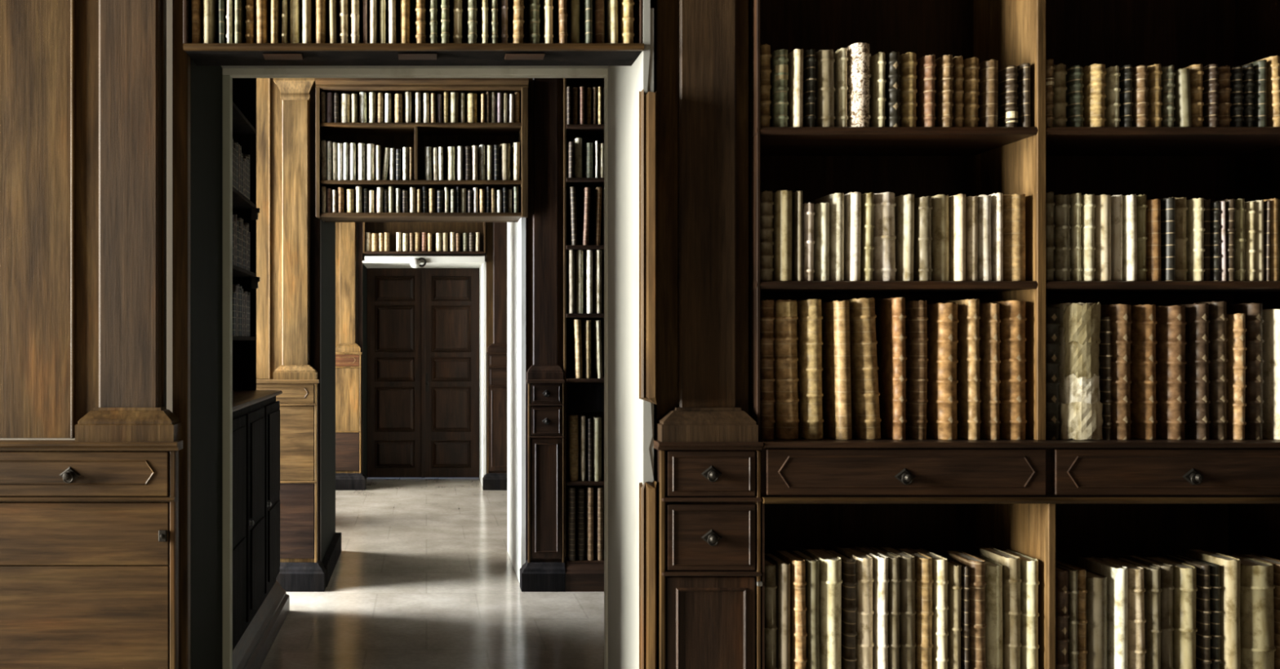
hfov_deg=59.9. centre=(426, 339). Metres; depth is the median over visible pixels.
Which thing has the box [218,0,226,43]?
book
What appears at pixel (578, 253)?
book
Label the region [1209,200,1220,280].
book
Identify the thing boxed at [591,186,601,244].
book
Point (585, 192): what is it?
book
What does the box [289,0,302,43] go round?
book
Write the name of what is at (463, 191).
book
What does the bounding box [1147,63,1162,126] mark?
book
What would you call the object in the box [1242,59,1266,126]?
book
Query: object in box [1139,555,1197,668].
book
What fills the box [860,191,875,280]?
book
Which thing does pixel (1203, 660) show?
book
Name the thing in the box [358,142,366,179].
book
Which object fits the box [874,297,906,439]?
book
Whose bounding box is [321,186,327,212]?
book
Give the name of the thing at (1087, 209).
book
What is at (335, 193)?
book
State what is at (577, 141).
book
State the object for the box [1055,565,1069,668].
book
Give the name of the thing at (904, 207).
book
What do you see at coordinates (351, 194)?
book
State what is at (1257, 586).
book
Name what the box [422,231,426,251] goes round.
book
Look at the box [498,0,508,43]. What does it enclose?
book
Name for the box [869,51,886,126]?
book
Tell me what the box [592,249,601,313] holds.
book
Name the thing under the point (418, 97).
book
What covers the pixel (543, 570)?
cabinet
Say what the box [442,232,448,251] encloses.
book
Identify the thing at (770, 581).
book
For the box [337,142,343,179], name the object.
book
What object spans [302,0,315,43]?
book
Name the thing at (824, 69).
book
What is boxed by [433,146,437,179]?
book
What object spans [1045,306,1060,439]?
book
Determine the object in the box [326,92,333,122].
book
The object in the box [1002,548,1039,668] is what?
book
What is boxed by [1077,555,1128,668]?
book
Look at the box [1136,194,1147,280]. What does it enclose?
book
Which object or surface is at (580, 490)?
book
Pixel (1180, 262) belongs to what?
book
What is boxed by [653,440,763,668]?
cabinet
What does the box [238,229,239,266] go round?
book
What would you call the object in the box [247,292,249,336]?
book
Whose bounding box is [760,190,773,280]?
book
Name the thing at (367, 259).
trim
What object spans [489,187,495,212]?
book
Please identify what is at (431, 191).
book
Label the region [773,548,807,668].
book
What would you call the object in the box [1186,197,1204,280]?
book
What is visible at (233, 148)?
book
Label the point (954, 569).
book
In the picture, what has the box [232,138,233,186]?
book
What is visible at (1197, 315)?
book
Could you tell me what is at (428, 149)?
book
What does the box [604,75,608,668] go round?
trim
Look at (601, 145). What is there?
book
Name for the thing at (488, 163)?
book
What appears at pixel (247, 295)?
book
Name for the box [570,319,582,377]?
book
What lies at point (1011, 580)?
book
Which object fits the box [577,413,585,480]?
book
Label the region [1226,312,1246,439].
book
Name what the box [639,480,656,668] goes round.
door frame
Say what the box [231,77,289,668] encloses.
bookcase
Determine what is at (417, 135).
bookshelf
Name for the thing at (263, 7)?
book
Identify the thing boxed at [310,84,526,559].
wall
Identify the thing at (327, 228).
trim
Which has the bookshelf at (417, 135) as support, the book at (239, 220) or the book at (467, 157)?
the book at (467, 157)
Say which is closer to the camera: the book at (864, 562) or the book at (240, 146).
the book at (864, 562)
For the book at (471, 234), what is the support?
on the bookshelf at (392, 228)
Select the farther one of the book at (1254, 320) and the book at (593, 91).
the book at (593, 91)
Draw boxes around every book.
[191,0,203,43]
[203,0,218,43]
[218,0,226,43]
[226,0,235,43]
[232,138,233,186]
[232,214,233,264]
[232,284,237,336]
[232,284,239,336]
[232,289,235,336]
[232,292,235,336]
[233,141,238,191]
[233,142,236,189]
[233,147,235,187]
[233,213,236,265]
[233,221,235,265]
[235,0,246,43]
[236,217,241,267]
[236,220,238,266]
[238,143,239,191]
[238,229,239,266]
[239,285,241,336]
[239,289,240,336]
[240,146,241,193]
[241,152,243,194]
[241,218,243,268]
[241,288,243,336]
[243,153,249,199]
[243,155,247,197]
[243,158,245,196]
[243,160,244,195]
[243,222,248,270]
[243,224,247,270]
[243,225,244,268]
[243,290,247,336]
[243,291,246,336]
[243,292,244,336]
[244,0,257,43]
[244,226,246,269]
[247,159,248,198]
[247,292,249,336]
[247,295,248,336]
[248,231,249,271]
[256,0,271,43]
[271,0,282,43]
[281,0,290,43]
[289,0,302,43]
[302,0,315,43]
[315,0,328,43]
[320,91,326,122]
[320,140,327,179]
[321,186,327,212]
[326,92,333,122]
[327,141,333,179]
[327,188,332,212]
[328,0,339,43]
[332,142,337,179]
[332,189,337,212]
[333,92,340,122]
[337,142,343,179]
[337,186,346,212]
[339,0,351,43]
[340,93,351,122]
[343,142,349,179]
[346,188,355,212]
[349,142,357,179]
[350,0,361,43]
[351,93,359,122]
[355,186,363,212]
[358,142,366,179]
[359,91,368,122]
[363,0,368,43]
[363,188,368,212]
[365,231,370,251]
[366,143,375,179]
[368,92,377,122]
[368,190,375,212]
[369,0,378,43]
[371,232,377,251]
[376,145,381,179]
[376,186,384,212]
[377,92,384,122]
[378,232,383,251]
[380,0,386,43]
[382,146,390,179]
[384,93,391,122]
[384,189,388,212]
[384,231,389,251]
[388,0,396,43]
[388,186,395,212]
[390,147,395,179]
[394,93,403,122]
[395,148,401,179]
[395,187,400,212]
[395,231,401,251]
[400,0,410,43]
[401,189,408,212]
[402,146,408,179]
[402,232,408,251]
[404,91,411,122]
[408,146,413,179]
[409,186,415,212]
[409,232,413,251]
[414,232,420,251]
[415,0,426,43]
[415,92,421,122]
[417,188,421,212]
[422,92,429,122]
[422,186,426,212]
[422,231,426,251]
[425,146,431,179]
[427,232,431,251]
[428,187,435,212]
[429,0,437,43]
[431,93,435,122]
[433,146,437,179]
[435,232,441,251]
[436,93,441,122]
[436,190,443,212]
[438,146,443,179]
[440,0,449,43]
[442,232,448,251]
[443,91,448,122]
[444,186,448,212]
[447,146,454,179]
[449,92,458,122]
[449,188,455,212]
[449,231,454,251]
[452,0,462,43]
[455,186,459,212]
[455,233,459,251]
[457,146,462,179]
[459,93,464,122]
[459,188,466,212]
[462,232,467,251]
[463,146,471,179]
[465,93,476,122]
[466,0,477,43]
[466,189,471,212]
[468,232,473,251]
[471,145,477,179]
[471,186,477,212]
[475,231,479,251]
[477,144,484,179]
[477,188,484,212]
[479,93,484,122]
[480,0,488,43]
[484,91,489,122]
[484,145,492,179]
[484,186,489,212]
[488,0,497,43]
[489,92,495,122]
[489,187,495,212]
[492,144,499,179]
[494,189,502,212]
[495,92,502,122]
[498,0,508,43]
[498,142,510,179]
[502,93,506,122]
[502,186,506,212]
[506,93,513,122]
[506,189,511,212]
[510,0,524,43]
[511,142,519,179]
[511,186,518,212]
[513,92,519,122]
[526,0,540,43]
[540,0,553,43]
[554,0,568,43]
[565,86,570,124]
[565,141,573,177]
[565,248,574,313]
[565,484,575,560]
[566,0,579,43]
[566,186,577,244]
[566,413,578,480]
[570,87,577,124]
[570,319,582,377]
[573,137,582,177]
[573,484,584,559]
[574,249,582,313]
[577,86,584,124]
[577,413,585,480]
[578,186,590,244]
[579,0,592,43]
[581,320,591,377]
[582,142,592,177]
[582,249,592,313]
[583,484,593,559]
[584,87,591,124]
[585,416,591,480]
[589,415,601,480]
[591,86,596,124]
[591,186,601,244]
[591,320,602,377]
[592,0,604,43]
[592,140,598,177]
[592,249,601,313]
[592,484,603,559]
[595,86,601,124]
[597,142,604,177]
[600,188,604,244]
[601,86,604,124]
[604,0,617,43]
[617,0,634,43]
[760,44,771,126]
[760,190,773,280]
[760,299,775,439]
[764,551,790,668]
[764,556,777,668]
[769,48,788,126]
[772,190,791,280]
[773,298,799,439]
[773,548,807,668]
[787,48,803,126]
[788,548,819,668]
[791,190,802,280]
[796,298,823,439]
[801,547,842,668]
[802,202,814,280]
[803,48,816,126]
[810,192,844,280]
[813,201,829,280]
[814,48,835,126]
[821,300,852,439]
[825,297,881,439]
[827,548,857,668]
[833,47,848,126]
[835,546,874,668]
[844,191,861,280]
[845,42,871,126]
[854,545,888,668]
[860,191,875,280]
[865,545,901,668]
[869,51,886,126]
[872,191,897,280]
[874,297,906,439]
[875,545,916,668]
[884,51,901,126]
[894,193,914,280]
[898,546,933,668]
[899,52,917,126]
[905,299,928,439]
[910,547,948,668]
[913,195,933,280]
[915,53,936,126]
[926,302,959,439]
[929,298,981,439]
[931,194,949,280]
[934,54,953,126]
[938,554,970,668]
[942,549,986,668]
[947,559,962,668]
[948,193,965,280]
[951,55,964,126]
[962,57,979,126]
[965,195,977,280]
[972,553,1002,668]
[975,546,1022,668]
[977,58,998,126]
[977,194,991,280]
[979,299,1026,439]
[979,302,1000,439]
[989,192,1003,280]
[997,65,1018,126]
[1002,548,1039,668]
[1003,193,1025,280]
[1017,62,1030,126]
[1045,58,1054,126]
[1045,191,1055,280]
[1045,302,1102,439]
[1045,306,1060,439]
[1053,62,1067,126]
[1053,194,1071,280]
[1055,559,1087,668]
[1055,562,1079,668]
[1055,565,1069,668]
[1066,64,1084,126]
[1069,192,1082,280]
[1073,564,1106,668]
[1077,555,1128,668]
[1080,193,1095,280]
[1082,63,1106,126]
[1093,194,1111,280]
[1096,315,1112,439]
[1098,555,1146,668]
[1100,303,1132,439]
[1104,65,1120,126]
[1111,194,1122,280]
[1111,555,1162,668]
[1119,64,1133,126]
[1121,553,1174,668]
[1122,194,1137,280]
[1130,303,1157,439]
[1132,64,1149,126]
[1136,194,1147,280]
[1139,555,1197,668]
[1146,198,1160,280]
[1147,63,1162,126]
[1155,302,1210,439]
[1155,304,1186,439]
[1158,300,1227,439]
[1160,64,1175,126]
[1160,196,1175,280]
[1160,552,1211,668]
[1168,552,1222,668]
[1173,67,1191,126]
[1174,196,1187,280]
[1182,547,1240,668]
[1186,63,1204,126]
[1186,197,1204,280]
[1202,63,1218,126]
[1203,199,1210,280]
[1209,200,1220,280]
[1210,198,1235,280]
[1217,65,1231,126]
[1219,200,1226,280]
[1226,302,1264,439]
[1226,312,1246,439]
[1229,553,1275,668]
[1230,65,1244,126]
[1234,198,1246,280]
[1234,552,1279,668]
[1241,55,1279,126]
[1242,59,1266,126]
[1242,63,1254,126]
[1244,200,1263,280]
[1244,201,1256,280]
[1262,308,1279,439]
[1263,197,1279,280]
[1263,200,1271,280]
[1278,199,1279,280]
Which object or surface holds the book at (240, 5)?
on the bookshelf at (411, 54)
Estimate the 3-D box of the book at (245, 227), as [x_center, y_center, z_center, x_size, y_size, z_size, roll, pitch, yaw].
[-1.115,-0.518,6.172,0.170,0.254,0.045,0,0,0]
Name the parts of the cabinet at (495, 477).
rail, drawer, drawer, door, moulding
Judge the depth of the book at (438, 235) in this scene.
11.62 m
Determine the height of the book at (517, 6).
0.219 m
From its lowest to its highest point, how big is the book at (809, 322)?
0.400 m
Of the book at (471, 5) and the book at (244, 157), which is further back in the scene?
the book at (244, 157)
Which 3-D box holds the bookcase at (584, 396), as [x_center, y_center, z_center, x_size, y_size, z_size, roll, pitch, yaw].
[1.483,-0.150,7.098,1.194,3.500,0.455,0,0,0]
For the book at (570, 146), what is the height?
0.233 m
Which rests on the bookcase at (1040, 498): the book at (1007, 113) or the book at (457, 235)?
the book at (1007, 113)
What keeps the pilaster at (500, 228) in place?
on the cabinet at (495, 477)
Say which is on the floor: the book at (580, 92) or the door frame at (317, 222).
the door frame at (317, 222)
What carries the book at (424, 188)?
on the bookshelf at (417, 135)
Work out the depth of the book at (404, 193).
6.98 m
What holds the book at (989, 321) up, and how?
on the bookcase at (1040, 498)
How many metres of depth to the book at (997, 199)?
3.07 m
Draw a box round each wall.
[0,0,657,439]
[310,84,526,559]
[355,222,486,472]
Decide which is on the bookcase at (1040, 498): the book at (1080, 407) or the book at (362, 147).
the book at (1080, 407)
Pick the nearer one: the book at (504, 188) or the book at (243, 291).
the book at (243, 291)
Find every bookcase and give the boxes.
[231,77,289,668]
[562,77,604,591]
[748,0,1279,668]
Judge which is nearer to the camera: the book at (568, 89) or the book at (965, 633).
the book at (965, 633)
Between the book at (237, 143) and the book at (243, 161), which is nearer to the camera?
the book at (237, 143)
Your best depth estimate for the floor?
6.63 m
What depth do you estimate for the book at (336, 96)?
6.98 m
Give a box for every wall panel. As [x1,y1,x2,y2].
[0,0,166,438]
[256,77,310,378]
[335,222,339,346]
[485,222,493,351]
[525,77,562,378]
[653,0,748,436]
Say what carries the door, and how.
in the wall at (357, 223)
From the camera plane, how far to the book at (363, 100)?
6.99 m
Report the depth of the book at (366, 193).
6.99 m
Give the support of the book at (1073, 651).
on the bookcase at (1040, 498)
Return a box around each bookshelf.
[182,0,644,66]
[315,77,528,222]
[363,222,485,254]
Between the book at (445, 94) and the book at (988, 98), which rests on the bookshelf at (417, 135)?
the book at (445, 94)
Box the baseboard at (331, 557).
[321,532,341,586]
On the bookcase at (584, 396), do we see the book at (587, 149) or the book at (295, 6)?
the book at (587, 149)
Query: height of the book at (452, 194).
0.153 m
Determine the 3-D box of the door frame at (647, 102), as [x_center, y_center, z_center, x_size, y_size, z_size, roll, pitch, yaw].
[0.626,-0.264,3.049,0.041,0.890,0.053,0,0,0]
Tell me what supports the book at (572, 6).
on the bookshelf at (411, 54)
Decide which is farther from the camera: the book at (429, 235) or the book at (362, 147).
the book at (429, 235)
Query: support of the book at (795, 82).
on the bookcase at (1040, 498)
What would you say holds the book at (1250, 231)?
on the bookcase at (1040, 498)
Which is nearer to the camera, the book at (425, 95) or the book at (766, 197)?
the book at (766, 197)
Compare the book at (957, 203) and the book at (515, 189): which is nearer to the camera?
the book at (957, 203)
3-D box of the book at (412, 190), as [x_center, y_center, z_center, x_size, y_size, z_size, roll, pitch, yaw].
[-0.089,-0.905,7.075,0.040,0.165,0.200,0,0,0]
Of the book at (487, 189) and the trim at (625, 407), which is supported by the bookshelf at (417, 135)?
the book at (487, 189)
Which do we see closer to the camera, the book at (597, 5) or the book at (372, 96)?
the book at (597, 5)
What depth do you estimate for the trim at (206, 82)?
3.38 m
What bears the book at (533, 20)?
on the bookshelf at (411, 54)
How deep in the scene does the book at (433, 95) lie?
6.97 m
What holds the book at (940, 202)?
on the bookcase at (1040, 498)
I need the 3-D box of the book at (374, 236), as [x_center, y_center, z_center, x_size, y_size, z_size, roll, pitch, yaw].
[-0.559,-1.052,11.662,0.067,0.195,0.110,0,0,0]
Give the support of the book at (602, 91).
on the bookcase at (584, 396)
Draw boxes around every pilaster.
[75,0,181,441]
[273,77,317,379]
[335,222,360,351]
[487,222,506,351]
[526,77,563,379]
[654,0,758,441]
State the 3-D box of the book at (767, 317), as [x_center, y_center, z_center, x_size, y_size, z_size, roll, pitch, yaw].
[0.974,0.084,3.187,0.043,0.399,0.244,0,0,0]
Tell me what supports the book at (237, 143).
on the bookcase at (260, 605)
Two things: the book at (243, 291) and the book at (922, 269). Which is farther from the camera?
the book at (243, 291)
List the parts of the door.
panel, panel, panel, panel, panel, handle, panel, panel, panel, panel, panel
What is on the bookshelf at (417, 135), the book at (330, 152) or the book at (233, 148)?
the book at (330, 152)
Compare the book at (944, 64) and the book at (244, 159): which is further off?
the book at (244, 159)
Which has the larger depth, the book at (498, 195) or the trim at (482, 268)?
the trim at (482, 268)
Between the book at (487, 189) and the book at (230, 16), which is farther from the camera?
the book at (487, 189)
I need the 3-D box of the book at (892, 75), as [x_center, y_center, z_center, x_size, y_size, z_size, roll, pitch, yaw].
[1.329,-0.711,3.130,0.036,0.214,0.154,0,0,0]
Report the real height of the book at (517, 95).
0.201 m
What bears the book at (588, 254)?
on the bookcase at (584, 396)
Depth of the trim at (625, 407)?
3.37 m
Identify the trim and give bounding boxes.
[191,58,222,668]
[221,66,608,67]
[222,67,608,77]
[222,75,232,668]
[316,217,335,561]
[362,260,483,267]
[362,262,367,477]
[364,256,484,262]
[479,261,485,484]
[506,217,525,582]
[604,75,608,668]
[608,8,653,668]
[643,0,653,484]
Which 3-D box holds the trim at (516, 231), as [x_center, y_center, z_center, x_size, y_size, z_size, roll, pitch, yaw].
[0.629,0.310,7.600,0.030,2.580,1.200,0,0,0]
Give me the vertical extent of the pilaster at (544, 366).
2.254 m
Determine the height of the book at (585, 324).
0.376 m
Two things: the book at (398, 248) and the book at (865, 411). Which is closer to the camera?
the book at (865, 411)
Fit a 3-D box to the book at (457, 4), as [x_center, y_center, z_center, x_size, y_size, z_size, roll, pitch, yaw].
[0.090,-0.941,3.138,0.028,0.205,0.134,0,0,0]
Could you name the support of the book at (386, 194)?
on the bookshelf at (417, 135)
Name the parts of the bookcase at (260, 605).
door, panel, panel, shelf, shelf, shelf, shelf, knob, door, panel, panel, door, panel, panel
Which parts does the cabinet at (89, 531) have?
pull, moulding, panel, drawer, door, rail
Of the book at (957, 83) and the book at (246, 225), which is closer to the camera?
the book at (957, 83)
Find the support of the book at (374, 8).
on the bookshelf at (411, 54)
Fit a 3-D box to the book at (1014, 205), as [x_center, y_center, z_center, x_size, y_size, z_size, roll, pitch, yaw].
[1.683,-0.292,3.157,0.066,0.249,0.180,0,0,0]
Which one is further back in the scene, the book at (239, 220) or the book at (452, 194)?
the book at (452, 194)
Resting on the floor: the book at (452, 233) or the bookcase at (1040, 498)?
the bookcase at (1040, 498)
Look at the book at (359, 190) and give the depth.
6.98 m
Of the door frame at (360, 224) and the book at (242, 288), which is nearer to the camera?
the book at (242, 288)
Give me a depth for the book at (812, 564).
3.01 m
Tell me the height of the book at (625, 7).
0.241 m
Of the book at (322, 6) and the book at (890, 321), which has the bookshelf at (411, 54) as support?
the book at (322, 6)
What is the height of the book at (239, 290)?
0.258 m
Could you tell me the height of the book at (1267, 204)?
0.229 m
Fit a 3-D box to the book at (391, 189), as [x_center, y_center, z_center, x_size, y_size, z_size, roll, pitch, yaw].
[-0.228,-0.908,7.069,0.035,0.170,0.200,0,0,0]
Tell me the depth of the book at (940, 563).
3.02 m
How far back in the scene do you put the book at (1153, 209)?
3.07 m
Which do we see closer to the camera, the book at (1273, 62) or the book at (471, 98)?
the book at (1273, 62)
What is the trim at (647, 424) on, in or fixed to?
on the floor
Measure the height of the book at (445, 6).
0.223 m
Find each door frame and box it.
[172,0,191,668]
[313,218,320,559]
[358,222,362,471]
[639,88,656,404]
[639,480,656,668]
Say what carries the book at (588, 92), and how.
on the bookcase at (584, 396)
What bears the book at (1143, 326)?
on the bookcase at (1040, 498)
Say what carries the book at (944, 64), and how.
on the bookcase at (1040, 498)
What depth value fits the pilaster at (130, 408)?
3.07 m
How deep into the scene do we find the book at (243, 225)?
6.12 m
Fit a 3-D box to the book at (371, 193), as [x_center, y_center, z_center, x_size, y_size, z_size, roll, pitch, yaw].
[-0.356,-0.897,7.081,0.033,0.148,0.200,0,0,0]
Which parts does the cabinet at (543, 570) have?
rail, drawer, pull, moulding, drawer, pull, moulding, door, moulding, rail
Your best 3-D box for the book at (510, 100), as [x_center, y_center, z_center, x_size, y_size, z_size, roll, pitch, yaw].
[0.550,-1.497,7.073,0.028,0.188,0.200,0,0,0]
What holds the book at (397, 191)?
on the bookshelf at (417, 135)
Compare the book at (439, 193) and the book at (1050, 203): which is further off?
the book at (439, 193)
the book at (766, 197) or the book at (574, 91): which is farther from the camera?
the book at (574, 91)
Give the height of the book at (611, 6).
0.213 m
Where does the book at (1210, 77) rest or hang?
on the bookcase at (1040, 498)
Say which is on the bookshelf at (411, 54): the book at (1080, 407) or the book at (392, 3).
the book at (392, 3)
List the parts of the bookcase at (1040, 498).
panel, panel, shelf, shelf, pull, drawer, moulding, drawer frame, rail, shelf, shelf, drawer, moulding, pull, panel, panel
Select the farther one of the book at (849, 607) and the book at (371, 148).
the book at (371, 148)
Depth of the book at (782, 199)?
3.06 m
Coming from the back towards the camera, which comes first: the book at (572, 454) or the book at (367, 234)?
the book at (367, 234)
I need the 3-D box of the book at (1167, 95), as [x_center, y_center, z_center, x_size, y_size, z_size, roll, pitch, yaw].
[2.114,-0.692,3.138,0.032,0.178,0.154,0,0,0]
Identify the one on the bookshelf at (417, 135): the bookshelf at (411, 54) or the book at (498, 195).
the book at (498, 195)
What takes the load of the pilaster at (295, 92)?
on the cabinet at (301, 570)
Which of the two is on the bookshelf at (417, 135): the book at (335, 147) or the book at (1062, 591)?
the book at (335, 147)
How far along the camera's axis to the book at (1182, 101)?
3.06 m
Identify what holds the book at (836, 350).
on the bookcase at (1040, 498)
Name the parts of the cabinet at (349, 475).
moulding, panel, panel, drawer, rail, rail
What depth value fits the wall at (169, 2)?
3.44 m
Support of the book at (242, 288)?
on the bookcase at (260, 605)
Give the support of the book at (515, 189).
on the bookshelf at (417, 135)
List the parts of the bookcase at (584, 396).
panel, shelf, shelf, shelf, shelf, shelf, shelf, shelf, drawer, cornice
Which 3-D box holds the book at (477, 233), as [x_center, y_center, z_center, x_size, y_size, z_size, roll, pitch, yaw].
[0.551,-1.058,11.672,0.048,0.207,0.110,0,0,0]
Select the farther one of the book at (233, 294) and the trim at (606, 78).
the book at (233, 294)
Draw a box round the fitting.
[409,257,426,267]
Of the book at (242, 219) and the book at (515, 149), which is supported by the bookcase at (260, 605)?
the book at (242, 219)
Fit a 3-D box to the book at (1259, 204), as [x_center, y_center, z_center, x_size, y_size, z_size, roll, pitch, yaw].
[2.369,-0.283,3.153,0.023,0.230,0.180,0,0,0]
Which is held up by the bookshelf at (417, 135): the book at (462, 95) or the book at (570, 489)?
the book at (462, 95)
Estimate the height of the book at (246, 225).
0.274 m
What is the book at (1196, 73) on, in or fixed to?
on the bookcase at (1040, 498)
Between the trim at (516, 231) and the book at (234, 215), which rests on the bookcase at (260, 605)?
the book at (234, 215)
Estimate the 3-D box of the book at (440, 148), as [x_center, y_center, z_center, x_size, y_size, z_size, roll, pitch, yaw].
[0.094,-1.140,7.075,0.029,0.218,0.200,0,0,0]
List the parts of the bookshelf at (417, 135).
panel, shelf, shelf, shelf, cornice, panel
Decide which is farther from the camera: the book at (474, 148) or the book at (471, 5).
the book at (474, 148)
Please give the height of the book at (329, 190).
0.159 m
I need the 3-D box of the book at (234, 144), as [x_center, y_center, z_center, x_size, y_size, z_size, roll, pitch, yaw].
[-1.115,-0.929,5.856,0.170,0.278,0.044,0,0,0]
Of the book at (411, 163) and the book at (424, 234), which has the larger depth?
the book at (424, 234)
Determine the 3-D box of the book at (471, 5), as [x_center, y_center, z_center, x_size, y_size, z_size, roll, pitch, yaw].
[0.131,-0.944,3.133,0.028,0.210,0.134,0,0,0]
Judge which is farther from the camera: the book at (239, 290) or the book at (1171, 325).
the book at (239, 290)
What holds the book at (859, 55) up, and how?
on the bookcase at (1040, 498)
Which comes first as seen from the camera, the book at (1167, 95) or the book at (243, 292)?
the book at (1167, 95)
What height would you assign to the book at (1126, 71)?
0.178 m
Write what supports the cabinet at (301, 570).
on the floor
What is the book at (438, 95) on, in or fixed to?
on the bookshelf at (417, 135)
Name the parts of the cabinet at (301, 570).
moulding, drawer, panel, panel, rail, rail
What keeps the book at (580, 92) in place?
on the bookcase at (584, 396)
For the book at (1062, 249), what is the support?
on the bookcase at (1040, 498)
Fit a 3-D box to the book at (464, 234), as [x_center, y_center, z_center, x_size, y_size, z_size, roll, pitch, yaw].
[0.420,-1.054,11.672,0.052,0.200,0.110,0,0,0]
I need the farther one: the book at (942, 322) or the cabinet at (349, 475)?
the cabinet at (349, 475)
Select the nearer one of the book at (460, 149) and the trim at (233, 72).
the trim at (233, 72)
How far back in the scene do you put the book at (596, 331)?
6.95 m
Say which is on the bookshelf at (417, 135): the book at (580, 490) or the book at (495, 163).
the book at (495, 163)
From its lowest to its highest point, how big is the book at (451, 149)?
0.220 m
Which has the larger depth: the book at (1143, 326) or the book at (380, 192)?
the book at (380, 192)
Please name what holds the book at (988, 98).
on the bookcase at (1040, 498)
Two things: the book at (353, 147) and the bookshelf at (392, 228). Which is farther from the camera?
the bookshelf at (392, 228)
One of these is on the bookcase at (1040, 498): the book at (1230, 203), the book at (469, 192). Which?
the book at (1230, 203)
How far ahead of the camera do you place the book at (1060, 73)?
3.07 m
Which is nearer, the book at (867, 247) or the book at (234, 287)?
the book at (867, 247)
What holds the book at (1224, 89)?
on the bookcase at (1040, 498)
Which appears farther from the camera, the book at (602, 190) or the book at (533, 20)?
the book at (602, 190)
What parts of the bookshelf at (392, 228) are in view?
panel, shelf, panel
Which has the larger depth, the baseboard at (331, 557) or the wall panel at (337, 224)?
the wall panel at (337, 224)
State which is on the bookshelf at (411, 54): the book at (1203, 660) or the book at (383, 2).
the book at (383, 2)
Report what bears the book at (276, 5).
on the bookshelf at (411, 54)
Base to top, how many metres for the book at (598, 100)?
0.242 m
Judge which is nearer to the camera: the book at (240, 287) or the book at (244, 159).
the book at (240, 287)
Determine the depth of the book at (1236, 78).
3.07 m
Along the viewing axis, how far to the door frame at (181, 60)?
3.12 m
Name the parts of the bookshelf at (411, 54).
panel, moulding, shelf, moulding, panel, moulding, panel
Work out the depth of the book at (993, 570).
3.02 m
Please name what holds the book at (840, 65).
on the bookcase at (1040, 498)
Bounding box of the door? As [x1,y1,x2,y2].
[367,267,479,477]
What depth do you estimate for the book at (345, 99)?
6.99 m
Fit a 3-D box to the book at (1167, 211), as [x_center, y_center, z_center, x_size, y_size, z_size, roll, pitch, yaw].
[2.114,-0.287,3.149,0.027,0.238,0.180,0,0,0]
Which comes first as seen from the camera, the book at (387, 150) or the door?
the book at (387, 150)
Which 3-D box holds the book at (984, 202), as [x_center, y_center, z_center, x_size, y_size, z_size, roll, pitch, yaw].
[1.593,-0.291,3.154,0.037,0.246,0.180,0,0,0]
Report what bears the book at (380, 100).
on the bookshelf at (417, 135)
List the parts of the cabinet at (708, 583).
drawer, drawer, door, moulding, pull, moulding, pull, moulding, rail, rail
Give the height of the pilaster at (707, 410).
2.984 m
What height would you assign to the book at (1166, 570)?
0.467 m
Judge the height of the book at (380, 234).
0.199 m
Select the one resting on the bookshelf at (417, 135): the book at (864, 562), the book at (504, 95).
the book at (504, 95)
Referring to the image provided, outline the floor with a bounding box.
[260,477,604,668]
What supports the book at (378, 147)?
on the bookshelf at (417, 135)
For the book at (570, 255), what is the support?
on the bookcase at (584, 396)
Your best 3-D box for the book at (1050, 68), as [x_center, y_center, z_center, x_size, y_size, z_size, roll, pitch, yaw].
[1.768,-0.701,3.130,0.030,0.194,0.154,0,0,0]
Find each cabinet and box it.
[0,440,182,668]
[256,378,325,591]
[335,351,366,489]
[482,351,506,489]
[520,378,565,591]
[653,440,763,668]
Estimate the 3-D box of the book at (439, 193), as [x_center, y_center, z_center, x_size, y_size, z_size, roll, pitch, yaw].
[0.087,-0.896,7.076,0.040,0.148,0.200,0,0,0]
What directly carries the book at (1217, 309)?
on the bookcase at (1040, 498)
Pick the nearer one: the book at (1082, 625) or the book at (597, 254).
the book at (1082, 625)
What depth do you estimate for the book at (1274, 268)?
3.06 m
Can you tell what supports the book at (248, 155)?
on the bookcase at (260, 605)
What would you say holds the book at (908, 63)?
on the bookcase at (1040, 498)
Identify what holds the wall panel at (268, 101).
on the cabinet at (301, 570)
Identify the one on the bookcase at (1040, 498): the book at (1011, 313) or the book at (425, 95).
the book at (1011, 313)
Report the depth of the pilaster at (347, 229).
11.62 m
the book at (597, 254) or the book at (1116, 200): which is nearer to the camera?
the book at (1116, 200)
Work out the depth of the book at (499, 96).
6.98 m
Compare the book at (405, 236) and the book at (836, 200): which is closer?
the book at (836, 200)
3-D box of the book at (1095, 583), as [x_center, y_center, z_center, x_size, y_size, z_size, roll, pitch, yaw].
[1.884,0.881,3.104,0.061,0.437,0.180,0,0,0]
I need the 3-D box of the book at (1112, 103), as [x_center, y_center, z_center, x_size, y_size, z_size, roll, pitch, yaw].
[1.961,-0.692,3.141,0.032,0.176,0.154,0,0,0]
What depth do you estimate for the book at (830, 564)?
3.01 m
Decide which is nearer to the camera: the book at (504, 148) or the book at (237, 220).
the book at (237, 220)
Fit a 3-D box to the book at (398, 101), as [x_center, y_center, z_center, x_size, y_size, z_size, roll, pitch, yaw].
[-0.182,-1.497,7.071,0.053,0.189,0.200,0,0,0]
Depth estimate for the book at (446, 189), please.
6.98 m
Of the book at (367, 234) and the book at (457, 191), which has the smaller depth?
the book at (457, 191)
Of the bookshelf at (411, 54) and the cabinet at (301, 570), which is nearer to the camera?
the bookshelf at (411, 54)
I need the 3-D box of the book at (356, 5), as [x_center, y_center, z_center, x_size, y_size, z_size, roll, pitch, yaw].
[-0.203,-0.954,3.133,0.026,0.230,0.134,0,0,0]
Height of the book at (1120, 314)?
0.386 m
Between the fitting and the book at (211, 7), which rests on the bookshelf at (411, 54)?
the book at (211, 7)
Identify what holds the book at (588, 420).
on the bookcase at (584, 396)
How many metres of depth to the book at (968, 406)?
3.07 m

